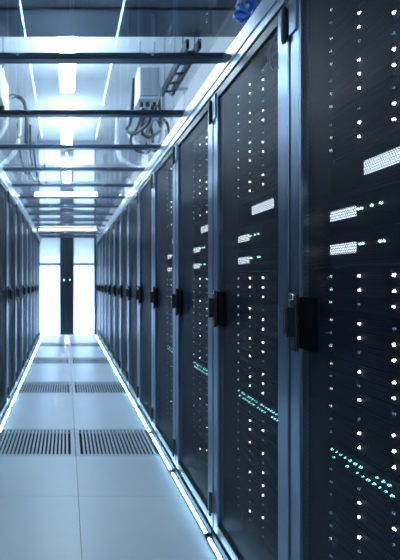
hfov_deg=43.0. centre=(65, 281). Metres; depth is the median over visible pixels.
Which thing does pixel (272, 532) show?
tray
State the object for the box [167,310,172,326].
shelf
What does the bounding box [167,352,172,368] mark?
shelf
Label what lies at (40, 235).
trim
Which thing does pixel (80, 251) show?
door
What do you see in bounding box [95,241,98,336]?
tall cabinet
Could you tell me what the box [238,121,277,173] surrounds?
server
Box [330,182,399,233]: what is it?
server
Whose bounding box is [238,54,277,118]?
server
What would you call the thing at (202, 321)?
shelf
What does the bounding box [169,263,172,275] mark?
server
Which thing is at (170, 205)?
shelf
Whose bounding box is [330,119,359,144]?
tray
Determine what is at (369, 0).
tray
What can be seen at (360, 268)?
tray
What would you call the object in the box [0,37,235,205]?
ceiling
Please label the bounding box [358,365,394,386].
tray
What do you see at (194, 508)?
light strip
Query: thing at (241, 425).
server
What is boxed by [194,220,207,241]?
server
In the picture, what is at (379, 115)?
tray
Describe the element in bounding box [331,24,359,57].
tray
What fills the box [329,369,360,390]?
tray
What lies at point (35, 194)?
diffuser
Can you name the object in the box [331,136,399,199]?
server
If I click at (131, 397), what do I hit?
light strip
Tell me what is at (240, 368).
tray
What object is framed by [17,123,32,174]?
cable
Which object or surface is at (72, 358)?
floor vent
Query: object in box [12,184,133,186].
roof beam
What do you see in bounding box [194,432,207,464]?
shelf
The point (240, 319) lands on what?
tray
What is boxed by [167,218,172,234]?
shelf
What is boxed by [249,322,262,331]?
tray
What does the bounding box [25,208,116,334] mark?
wall
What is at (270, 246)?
server
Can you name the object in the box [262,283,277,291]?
tray
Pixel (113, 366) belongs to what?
light strip
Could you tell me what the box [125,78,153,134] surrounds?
cable
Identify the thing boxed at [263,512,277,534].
tray
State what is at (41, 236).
roof beam
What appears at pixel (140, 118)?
cable
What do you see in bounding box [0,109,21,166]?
conduit
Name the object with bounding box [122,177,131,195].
strut
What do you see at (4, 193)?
tall cabinet
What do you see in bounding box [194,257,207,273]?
server
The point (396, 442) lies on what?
tray
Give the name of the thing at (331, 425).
tray
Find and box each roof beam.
[0,52,224,63]
[0,110,184,116]
[0,144,161,149]
[2,167,145,171]
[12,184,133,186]
[18,196,124,198]
[24,206,118,207]
[28,213,113,214]
[31,219,108,221]
[34,225,104,226]
[39,229,102,230]
[39,233,99,233]
[41,236,97,237]
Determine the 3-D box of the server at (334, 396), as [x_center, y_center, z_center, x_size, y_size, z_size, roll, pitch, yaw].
[1.056,0.402,1.073,0.559,0.121,0.695,0,0,0]
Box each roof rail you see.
[0,165,41,242]
[96,0,288,242]
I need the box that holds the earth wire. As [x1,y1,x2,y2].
[269,35,278,69]
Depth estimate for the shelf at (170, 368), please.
3.58 m
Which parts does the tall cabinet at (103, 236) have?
door, perforated panel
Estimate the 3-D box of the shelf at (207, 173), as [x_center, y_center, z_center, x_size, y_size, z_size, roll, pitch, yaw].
[1.056,-0.553,2.573,0.559,0.121,0.695,0,0,0]
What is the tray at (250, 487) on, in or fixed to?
on the server at (272, 509)
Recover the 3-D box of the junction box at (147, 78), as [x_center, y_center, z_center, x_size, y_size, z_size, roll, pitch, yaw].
[0.565,-1.440,3.295,0.150,0.460,0.190,0,0,0]
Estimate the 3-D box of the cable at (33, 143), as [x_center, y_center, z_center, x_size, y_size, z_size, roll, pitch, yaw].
[-0.314,-1.402,5.723,0.180,0.537,0.032,0,0,-21]
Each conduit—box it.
[0,83,8,138]
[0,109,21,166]
[115,117,141,172]
[127,105,155,155]
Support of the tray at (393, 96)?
on the server at (398, 81)
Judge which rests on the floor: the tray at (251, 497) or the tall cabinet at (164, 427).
the tall cabinet at (164, 427)
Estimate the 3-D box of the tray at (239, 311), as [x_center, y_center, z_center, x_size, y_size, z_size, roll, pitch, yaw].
[0.787,0.149,2.094,0.022,0.034,0.132,0,0,0]
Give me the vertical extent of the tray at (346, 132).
0.034 m
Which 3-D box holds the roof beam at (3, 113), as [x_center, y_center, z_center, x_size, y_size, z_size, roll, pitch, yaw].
[0.068,-0.983,2.775,1.285,0.026,0.062,0,0,0]
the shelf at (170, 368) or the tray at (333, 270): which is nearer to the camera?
the tray at (333, 270)
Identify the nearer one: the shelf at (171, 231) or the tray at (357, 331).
the tray at (357, 331)
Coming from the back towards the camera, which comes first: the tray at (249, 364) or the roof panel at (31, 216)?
the roof panel at (31, 216)
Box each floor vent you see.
[0,429,75,455]
[18,381,71,392]
[31,357,69,363]
[38,342,69,346]
[70,342,100,346]
[71,357,109,363]
[72,381,125,392]
[75,429,160,484]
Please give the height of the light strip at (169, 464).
0.040 m
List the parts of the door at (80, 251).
glass pane, glass pane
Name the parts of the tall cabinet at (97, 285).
door, perforated panel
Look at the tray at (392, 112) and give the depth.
1.13 m
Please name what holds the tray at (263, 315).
on the server at (241, 301)
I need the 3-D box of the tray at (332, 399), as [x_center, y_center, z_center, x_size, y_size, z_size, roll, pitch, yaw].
[0.787,0.364,1.344,0.022,0.034,0.132,0,0,0]
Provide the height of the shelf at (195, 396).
0.121 m
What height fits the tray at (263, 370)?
0.034 m
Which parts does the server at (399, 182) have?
lit plate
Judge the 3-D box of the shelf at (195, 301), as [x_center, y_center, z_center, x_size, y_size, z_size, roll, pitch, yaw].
[1.056,0.149,2.573,0.559,0.121,0.695,0,0,0]
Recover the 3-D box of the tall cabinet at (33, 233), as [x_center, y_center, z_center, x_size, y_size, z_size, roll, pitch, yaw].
[-1.068,0.158,7.823,1.114,2.065,0.742,0,0,0]
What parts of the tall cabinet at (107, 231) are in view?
door, perforated panel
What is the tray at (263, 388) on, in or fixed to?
on the server at (241, 357)
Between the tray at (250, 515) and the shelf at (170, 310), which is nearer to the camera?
the tray at (250, 515)
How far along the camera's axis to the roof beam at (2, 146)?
3.44 m
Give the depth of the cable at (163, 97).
4.10 m
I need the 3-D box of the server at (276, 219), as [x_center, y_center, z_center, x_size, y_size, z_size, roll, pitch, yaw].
[1.081,-0.191,1.823,0.609,0.094,0.695,0,0,0]
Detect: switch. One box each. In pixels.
[193,359,207,375]
[239,386,277,419]
[330,441,399,501]
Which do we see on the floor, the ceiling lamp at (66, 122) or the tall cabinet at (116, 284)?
the tall cabinet at (116, 284)
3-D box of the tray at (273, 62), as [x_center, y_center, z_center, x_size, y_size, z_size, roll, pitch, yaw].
[0.789,-0.800,1.826,0.017,0.034,0.132,0,0,0]
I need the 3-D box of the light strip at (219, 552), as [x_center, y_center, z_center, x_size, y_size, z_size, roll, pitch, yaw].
[0.664,1.170,1.823,0.032,0.040,0.734,0,0,0]
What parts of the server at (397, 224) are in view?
lit plate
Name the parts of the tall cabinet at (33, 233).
perforated panel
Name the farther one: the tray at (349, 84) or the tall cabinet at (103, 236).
the tall cabinet at (103, 236)
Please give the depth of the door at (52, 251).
10.68 m
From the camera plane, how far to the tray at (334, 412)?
1.33 m
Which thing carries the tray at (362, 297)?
on the shelf at (388, 266)
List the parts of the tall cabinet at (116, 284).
door, perforated panel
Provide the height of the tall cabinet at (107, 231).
2.065 m
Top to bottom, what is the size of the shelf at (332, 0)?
0.121 m
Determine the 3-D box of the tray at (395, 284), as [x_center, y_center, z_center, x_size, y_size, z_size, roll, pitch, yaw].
[0.787,0.021,1.076,0.022,0.034,0.132,0,0,0]
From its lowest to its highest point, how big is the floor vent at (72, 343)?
0.200 m
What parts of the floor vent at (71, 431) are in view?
damper plate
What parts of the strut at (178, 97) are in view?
post, head plate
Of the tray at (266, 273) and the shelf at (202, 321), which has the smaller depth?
the tray at (266, 273)
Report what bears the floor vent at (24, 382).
in the floor
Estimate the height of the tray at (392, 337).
0.034 m
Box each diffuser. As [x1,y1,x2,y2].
[35,192,96,192]
[35,194,96,195]
[39,229,95,229]
[61,118,72,143]
[63,172,70,182]
[136,408,149,431]
[150,434,170,468]
[208,538,221,559]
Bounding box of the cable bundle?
[232,0,257,23]
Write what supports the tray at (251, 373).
on the server at (241, 357)
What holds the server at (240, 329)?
in the tall cabinet at (238, 535)
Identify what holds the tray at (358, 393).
on the shelf at (333, 354)
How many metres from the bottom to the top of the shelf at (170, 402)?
0.121 m
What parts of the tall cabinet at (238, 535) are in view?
handle, rail, rail, perforated panel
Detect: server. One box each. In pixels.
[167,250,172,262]
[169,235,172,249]
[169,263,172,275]
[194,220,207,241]
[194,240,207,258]
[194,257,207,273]
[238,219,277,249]
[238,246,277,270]
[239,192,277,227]
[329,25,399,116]
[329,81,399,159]
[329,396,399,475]
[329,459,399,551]
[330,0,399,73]
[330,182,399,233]
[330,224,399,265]
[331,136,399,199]
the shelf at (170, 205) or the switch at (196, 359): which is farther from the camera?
the shelf at (170, 205)
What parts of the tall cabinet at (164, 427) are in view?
handle, rail, rail, perforated panel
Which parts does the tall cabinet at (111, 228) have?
door, perforated panel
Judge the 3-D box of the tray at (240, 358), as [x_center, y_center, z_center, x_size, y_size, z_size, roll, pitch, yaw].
[0.787,0.364,2.094,0.022,0.034,0.132,0,0,0]
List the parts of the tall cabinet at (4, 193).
perforated panel, rail, rail, door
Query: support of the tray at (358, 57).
on the server at (398, 25)
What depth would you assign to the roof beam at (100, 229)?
8.95 m
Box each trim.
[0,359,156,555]
[40,235,95,334]
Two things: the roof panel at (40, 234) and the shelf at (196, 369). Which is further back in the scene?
the roof panel at (40, 234)
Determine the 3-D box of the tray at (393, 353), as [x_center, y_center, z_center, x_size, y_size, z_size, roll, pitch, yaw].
[0.787,0.186,1.076,0.022,0.034,0.132,0,0,0]
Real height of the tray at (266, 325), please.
0.034 m
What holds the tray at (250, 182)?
on the server at (277, 156)
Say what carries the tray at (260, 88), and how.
on the server at (277, 54)
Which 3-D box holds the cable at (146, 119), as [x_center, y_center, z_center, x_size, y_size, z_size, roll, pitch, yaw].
[0.727,-1.418,4.201,0.252,0.515,0.123,0,0,0]
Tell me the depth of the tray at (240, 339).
2.08 m
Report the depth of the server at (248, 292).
1.93 m
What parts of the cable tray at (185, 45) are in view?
hanger rod, rail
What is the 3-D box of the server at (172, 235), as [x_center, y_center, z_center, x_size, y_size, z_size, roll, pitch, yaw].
[1.082,-0.297,3.323,0.606,0.104,0.695,0,0,0]
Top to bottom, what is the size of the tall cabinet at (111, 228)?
2.065 m
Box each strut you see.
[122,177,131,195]
[142,150,147,166]
[168,88,187,126]
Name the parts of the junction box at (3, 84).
hanger rod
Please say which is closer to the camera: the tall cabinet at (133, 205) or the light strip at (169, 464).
the light strip at (169, 464)
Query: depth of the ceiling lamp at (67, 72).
3.26 m
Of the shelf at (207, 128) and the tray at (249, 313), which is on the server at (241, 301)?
the tray at (249, 313)
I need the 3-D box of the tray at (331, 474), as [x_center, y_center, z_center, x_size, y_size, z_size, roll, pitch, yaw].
[0.787,0.587,1.344,0.022,0.034,0.132,0,0,0]
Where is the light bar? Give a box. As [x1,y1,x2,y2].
[36,229,99,230]
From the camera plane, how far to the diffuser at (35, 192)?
8.08 m
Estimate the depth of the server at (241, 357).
1.94 m
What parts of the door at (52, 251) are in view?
glass pane, glass pane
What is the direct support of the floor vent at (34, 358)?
in the floor
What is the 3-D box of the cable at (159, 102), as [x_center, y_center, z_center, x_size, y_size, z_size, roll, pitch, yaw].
[0.730,-1.449,4.050,0.186,0.444,0.124,0,0,0]
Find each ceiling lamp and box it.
[34,192,97,195]
[58,37,76,91]
[61,102,73,143]
[62,158,70,182]
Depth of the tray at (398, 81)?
1.13 m
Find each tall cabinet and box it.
[0,179,8,418]
[8,193,17,402]
[16,204,23,385]
[22,213,27,372]
[27,221,31,362]
[31,229,34,353]
[34,232,37,347]
[37,239,39,341]
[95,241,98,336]
[98,237,101,341]
[100,233,104,346]
[104,228,108,352]
[107,222,113,361]
[112,214,119,371]
[118,204,127,384]
[125,191,138,403]
[136,172,153,428]
[150,145,175,465]
[171,98,213,527]
[208,1,290,559]
[283,0,399,559]
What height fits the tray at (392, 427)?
0.034 m
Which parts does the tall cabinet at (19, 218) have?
handle, perforated panel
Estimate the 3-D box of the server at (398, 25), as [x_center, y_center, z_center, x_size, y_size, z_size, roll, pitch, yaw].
[1.056,-0.553,1.073,0.559,0.121,0.695,0,0,0]
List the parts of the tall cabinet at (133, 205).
handle, rail, rail, perforated panel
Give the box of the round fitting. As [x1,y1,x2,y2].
[20,150,27,181]
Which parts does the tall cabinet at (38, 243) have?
perforated panel, door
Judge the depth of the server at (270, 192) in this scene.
1.92 m
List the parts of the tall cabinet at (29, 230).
perforated panel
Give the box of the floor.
[0,335,230,559]
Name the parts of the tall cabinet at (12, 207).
handle, rail, perforated panel, rail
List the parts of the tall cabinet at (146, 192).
handle, rail, rail, perforated panel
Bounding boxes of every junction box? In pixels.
[0,37,7,109]
[135,41,159,107]
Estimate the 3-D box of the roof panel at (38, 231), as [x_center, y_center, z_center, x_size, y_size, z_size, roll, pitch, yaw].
[0.038,-0.999,9.313,1.163,0.006,0.680,0,0,0]
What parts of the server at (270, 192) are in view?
lit plate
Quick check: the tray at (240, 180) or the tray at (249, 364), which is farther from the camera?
the tray at (240, 180)
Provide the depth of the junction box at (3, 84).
3.01 m
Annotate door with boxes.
[39,238,66,334]
[67,238,94,334]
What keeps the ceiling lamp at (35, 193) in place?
hanging from the ceiling at (97, 86)
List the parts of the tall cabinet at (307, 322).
handle, door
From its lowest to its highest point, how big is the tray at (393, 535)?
0.034 m
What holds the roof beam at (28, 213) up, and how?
on the tall cabinet at (124, 214)
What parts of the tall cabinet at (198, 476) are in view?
handle, rail, rail, perforated panel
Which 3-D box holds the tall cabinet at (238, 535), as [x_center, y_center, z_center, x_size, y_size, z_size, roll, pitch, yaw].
[1.203,0.158,1.823,1.114,2.065,0.742,0,0,0]
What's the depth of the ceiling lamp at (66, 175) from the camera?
6.59 m
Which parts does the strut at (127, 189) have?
post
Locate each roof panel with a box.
[26,208,111,212]
[30,215,106,218]
[34,222,102,224]
[36,227,99,228]
[38,231,96,232]
[40,234,95,235]
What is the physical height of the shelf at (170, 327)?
0.121 m
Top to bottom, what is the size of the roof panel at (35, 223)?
0.006 m
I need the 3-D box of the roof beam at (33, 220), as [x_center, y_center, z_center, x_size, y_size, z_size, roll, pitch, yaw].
[0.068,-0.983,7.591,1.285,0.026,0.062,0,0,0]
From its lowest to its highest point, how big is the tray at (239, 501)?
0.034 m
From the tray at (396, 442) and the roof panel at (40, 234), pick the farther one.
the roof panel at (40, 234)
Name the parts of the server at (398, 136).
lit plate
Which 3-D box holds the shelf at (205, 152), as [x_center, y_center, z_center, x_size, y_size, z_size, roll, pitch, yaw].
[1.056,-0.678,2.573,0.559,0.121,0.695,0,0,0]
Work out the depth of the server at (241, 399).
1.93 m
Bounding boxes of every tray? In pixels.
[161,37,200,95]
[238,180,250,191]
[238,311,249,319]
[238,319,251,328]
[238,331,250,340]
[238,347,249,358]
[238,358,252,370]
[238,368,250,378]
[238,501,249,519]
[239,188,249,200]
[239,339,251,349]
[249,71,263,87]
[249,88,263,106]
[249,182,264,194]
[249,275,262,280]
[249,292,262,300]
[249,313,262,322]
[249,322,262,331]
[249,343,262,353]
[249,364,262,375]
[249,373,264,385]
[249,487,263,502]
[249,507,262,525]
[249,515,262,534]
[250,78,262,97]
[250,283,262,290]
[250,304,262,313]
[250,334,264,344]
[250,352,262,363]
[250,381,262,395]
[250,497,264,516]
[262,54,277,75]
[262,74,277,94]
[262,176,277,187]
[262,273,277,280]
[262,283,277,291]
[262,293,277,301]
[262,325,277,333]
[262,347,277,360]
[262,370,277,384]
[262,380,277,392]
[262,499,277,521]
[262,522,277,545]
[262,531,277,557]
[263,62,277,84]
[263,306,277,314]
[263,315,277,325]
[263,338,277,349]
[263,388,277,404]
[263,491,277,510]
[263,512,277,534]
[329,57,358,87]
[329,105,360,131]
[329,132,361,156]
[329,296,358,309]
[329,339,358,356]
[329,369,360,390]
[329,399,360,422]
[329,462,361,491]
[329,532,358,559]
[330,0,349,17]
[330,71,360,100]
[330,84,361,113]
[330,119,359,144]
[330,270,358,281]
[330,283,359,295]
[330,314,358,329]
[330,326,358,342]
[330,357,361,376]
[330,425,359,450]
[330,474,359,504]
[330,487,358,519]
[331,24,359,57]
[331,412,361,436]
[357,115,394,143]
[357,297,392,312]
[357,331,394,349]
[357,345,395,365]
[357,412,395,439]
[358,0,382,21]
[358,268,392,281]
[358,283,392,297]
[358,317,393,334]
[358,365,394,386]
[358,393,396,418]
[358,543,379,559]
[392,3,399,21]
[392,25,399,42]
[392,40,399,58]
[392,57,399,73]
[392,81,399,96]
[392,96,399,111]
[392,112,399,127]
[392,284,399,297]
[392,300,399,313]
[392,321,399,335]
[392,337,399,351]
[392,353,399,366]
[392,427,399,443]
[392,458,399,475]
[392,504,399,520]
[392,519,399,537]
[392,535,399,551]
[393,268,399,281]
[393,442,399,458]
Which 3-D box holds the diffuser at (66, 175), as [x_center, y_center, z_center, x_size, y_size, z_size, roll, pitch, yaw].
[0.010,-1.477,6.680,0.105,0.026,0.640,0,0,0]
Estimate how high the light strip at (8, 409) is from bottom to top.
0.040 m
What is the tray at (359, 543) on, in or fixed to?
on the shelf at (334, 501)
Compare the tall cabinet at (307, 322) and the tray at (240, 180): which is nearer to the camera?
the tall cabinet at (307, 322)
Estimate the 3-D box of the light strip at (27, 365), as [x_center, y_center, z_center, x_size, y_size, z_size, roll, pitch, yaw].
[-0.529,1.170,6.323,0.032,0.040,0.734,0,0,0]
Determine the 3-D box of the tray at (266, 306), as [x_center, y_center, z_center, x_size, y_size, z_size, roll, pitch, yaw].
[0.789,0.112,1.826,0.017,0.034,0.132,0,0,0]
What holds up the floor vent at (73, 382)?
in the floor
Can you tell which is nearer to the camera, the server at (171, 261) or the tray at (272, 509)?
the tray at (272, 509)
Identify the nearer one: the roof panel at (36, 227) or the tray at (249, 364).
the tray at (249, 364)
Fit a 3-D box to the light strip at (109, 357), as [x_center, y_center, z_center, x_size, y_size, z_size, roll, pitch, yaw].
[0.664,1.170,7.073,0.032,0.040,0.734,0,0,0]
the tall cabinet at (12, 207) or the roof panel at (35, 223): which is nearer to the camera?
the tall cabinet at (12, 207)
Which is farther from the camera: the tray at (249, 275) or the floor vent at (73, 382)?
the floor vent at (73, 382)
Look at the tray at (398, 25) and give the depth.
1.13 m
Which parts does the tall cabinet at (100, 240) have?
door, perforated panel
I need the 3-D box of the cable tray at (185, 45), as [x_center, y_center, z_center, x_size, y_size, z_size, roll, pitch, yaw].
[0.710,-1.485,2.980,0.086,0.370,0.680,0,0,0]
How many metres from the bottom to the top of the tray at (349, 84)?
0.034 m
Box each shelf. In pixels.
[167,166,172,183]
[167,201,171,217]
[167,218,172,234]
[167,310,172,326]
[167,326,172,343]
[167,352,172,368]
[167,367,172,378]
[167,400,172,420]
[193,128,207,159]
[193,196,207,221]
[193,275,207,295]
[193,318,207,341]
[193,339,207,363]
[193,369,207,396]
[193,390,207,420]
[193,410,207,443]
[194,152,207,180]
[194,173,207,200]
[194,296,207,318]
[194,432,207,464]
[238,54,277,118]
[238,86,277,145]
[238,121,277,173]
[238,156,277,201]
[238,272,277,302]
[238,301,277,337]
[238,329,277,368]
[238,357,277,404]
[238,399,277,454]
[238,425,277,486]
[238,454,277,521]
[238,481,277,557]
[329,0,366,32]
[329,266,399,315]
[329,312,399,369]
[329,354,399,421]
[329,501,399,559]
[329,546,346,559]
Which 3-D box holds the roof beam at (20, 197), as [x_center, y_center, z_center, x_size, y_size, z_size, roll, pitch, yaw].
[0.068,-0.983,5.527,1.285,0.026,0.062,0,0,0]
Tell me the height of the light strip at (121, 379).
0.040 m
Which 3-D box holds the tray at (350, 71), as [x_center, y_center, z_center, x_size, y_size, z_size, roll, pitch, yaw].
[0.787,-0.553,1.344,0.022,0.034,0.132,0,0,0]
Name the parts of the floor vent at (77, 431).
damper plate, frame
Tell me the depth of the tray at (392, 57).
1.13 m
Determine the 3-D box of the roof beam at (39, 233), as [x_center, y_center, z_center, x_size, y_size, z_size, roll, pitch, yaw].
[0.068,-0.983,9.655,1.285,0.026,0.062,0,0,0]
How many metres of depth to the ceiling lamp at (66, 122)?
4.59 m
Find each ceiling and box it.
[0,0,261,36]
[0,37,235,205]
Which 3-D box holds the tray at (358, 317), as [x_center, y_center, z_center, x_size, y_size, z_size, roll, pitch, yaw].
[0.787,0.112,1.210,0.022,0.034,0.132,0,0,0]
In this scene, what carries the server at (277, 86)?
in the tall cabinet at (238, 535)
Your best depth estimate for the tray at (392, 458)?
1.13 m
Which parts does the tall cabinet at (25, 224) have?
perforated panel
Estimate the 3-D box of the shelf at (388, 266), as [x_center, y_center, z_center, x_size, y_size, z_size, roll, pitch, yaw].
[1.056,0.021,1.073,0.559,0.121,0.695,0,0,0]
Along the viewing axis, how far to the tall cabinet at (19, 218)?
5.79 m
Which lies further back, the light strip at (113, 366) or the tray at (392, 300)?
the light strip at (113, 366)
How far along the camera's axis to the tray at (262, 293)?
1.82 m
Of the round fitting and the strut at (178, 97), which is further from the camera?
the round fitting
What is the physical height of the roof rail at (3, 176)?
0.105 m
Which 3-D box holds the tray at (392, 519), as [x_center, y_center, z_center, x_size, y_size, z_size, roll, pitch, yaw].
[0.787,0.587,1.076,0.022,0.034,0.132,0,0,0]
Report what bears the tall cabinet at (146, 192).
on the floor
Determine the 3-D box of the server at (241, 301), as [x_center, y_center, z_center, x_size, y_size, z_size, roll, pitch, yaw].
[1.056,0.149,1.823,0.559,0.121,0.695,0,0,0]
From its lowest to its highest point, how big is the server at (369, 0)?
0.121 m
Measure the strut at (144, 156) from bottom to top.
0.795 m
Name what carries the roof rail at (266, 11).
on the tall cabinet at (124, 214)
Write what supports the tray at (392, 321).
on the shelf at (334, 312)
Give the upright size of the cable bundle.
0.078 m
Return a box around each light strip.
[0,406,10,433]
[8,387,18,407]
[17,374,24,389]
[23,364,29,375]
[107,356,113,365]
[112,364,119,376]
[118,374,127,388]
[125,388,137,407]
[135,405,152,432]
[149,430,174,472]
[171,468,211,537]
[207,531,229,559]
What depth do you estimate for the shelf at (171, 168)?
3.54 m
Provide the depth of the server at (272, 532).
1.93 m
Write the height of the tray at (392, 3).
0.034 m
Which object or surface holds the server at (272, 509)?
in the tall cabinet at (238, 535)
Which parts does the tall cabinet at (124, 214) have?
rail, perforated panel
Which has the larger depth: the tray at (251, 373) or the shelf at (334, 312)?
the tray at (251, 373)
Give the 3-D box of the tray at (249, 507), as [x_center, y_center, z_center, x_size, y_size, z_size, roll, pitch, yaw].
[0.787,0.970,1.960,0.022,0.034,0.132,0,0,0]
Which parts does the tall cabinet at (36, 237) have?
perforated panel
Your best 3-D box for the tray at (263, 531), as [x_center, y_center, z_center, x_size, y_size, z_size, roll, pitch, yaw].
[0.787,1.008,1.826,0.022,0.034,0.132,0,0,0]
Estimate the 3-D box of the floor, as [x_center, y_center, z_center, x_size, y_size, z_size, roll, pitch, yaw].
[0.050,1.205,3.880,4.997,0.030,13.759,0,0,0]
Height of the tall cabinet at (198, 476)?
2.065 m
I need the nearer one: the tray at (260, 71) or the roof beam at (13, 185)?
the tray at (260, 71)
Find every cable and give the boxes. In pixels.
[8,94,28,143]
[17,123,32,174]
[26,135,40,181]
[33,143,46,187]
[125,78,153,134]
[129,108,154,153]
[134,108,161,150]
[141,95,169,151]
[141,100,161,138]
[145,95,167,143]
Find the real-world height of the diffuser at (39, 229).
0.014 m

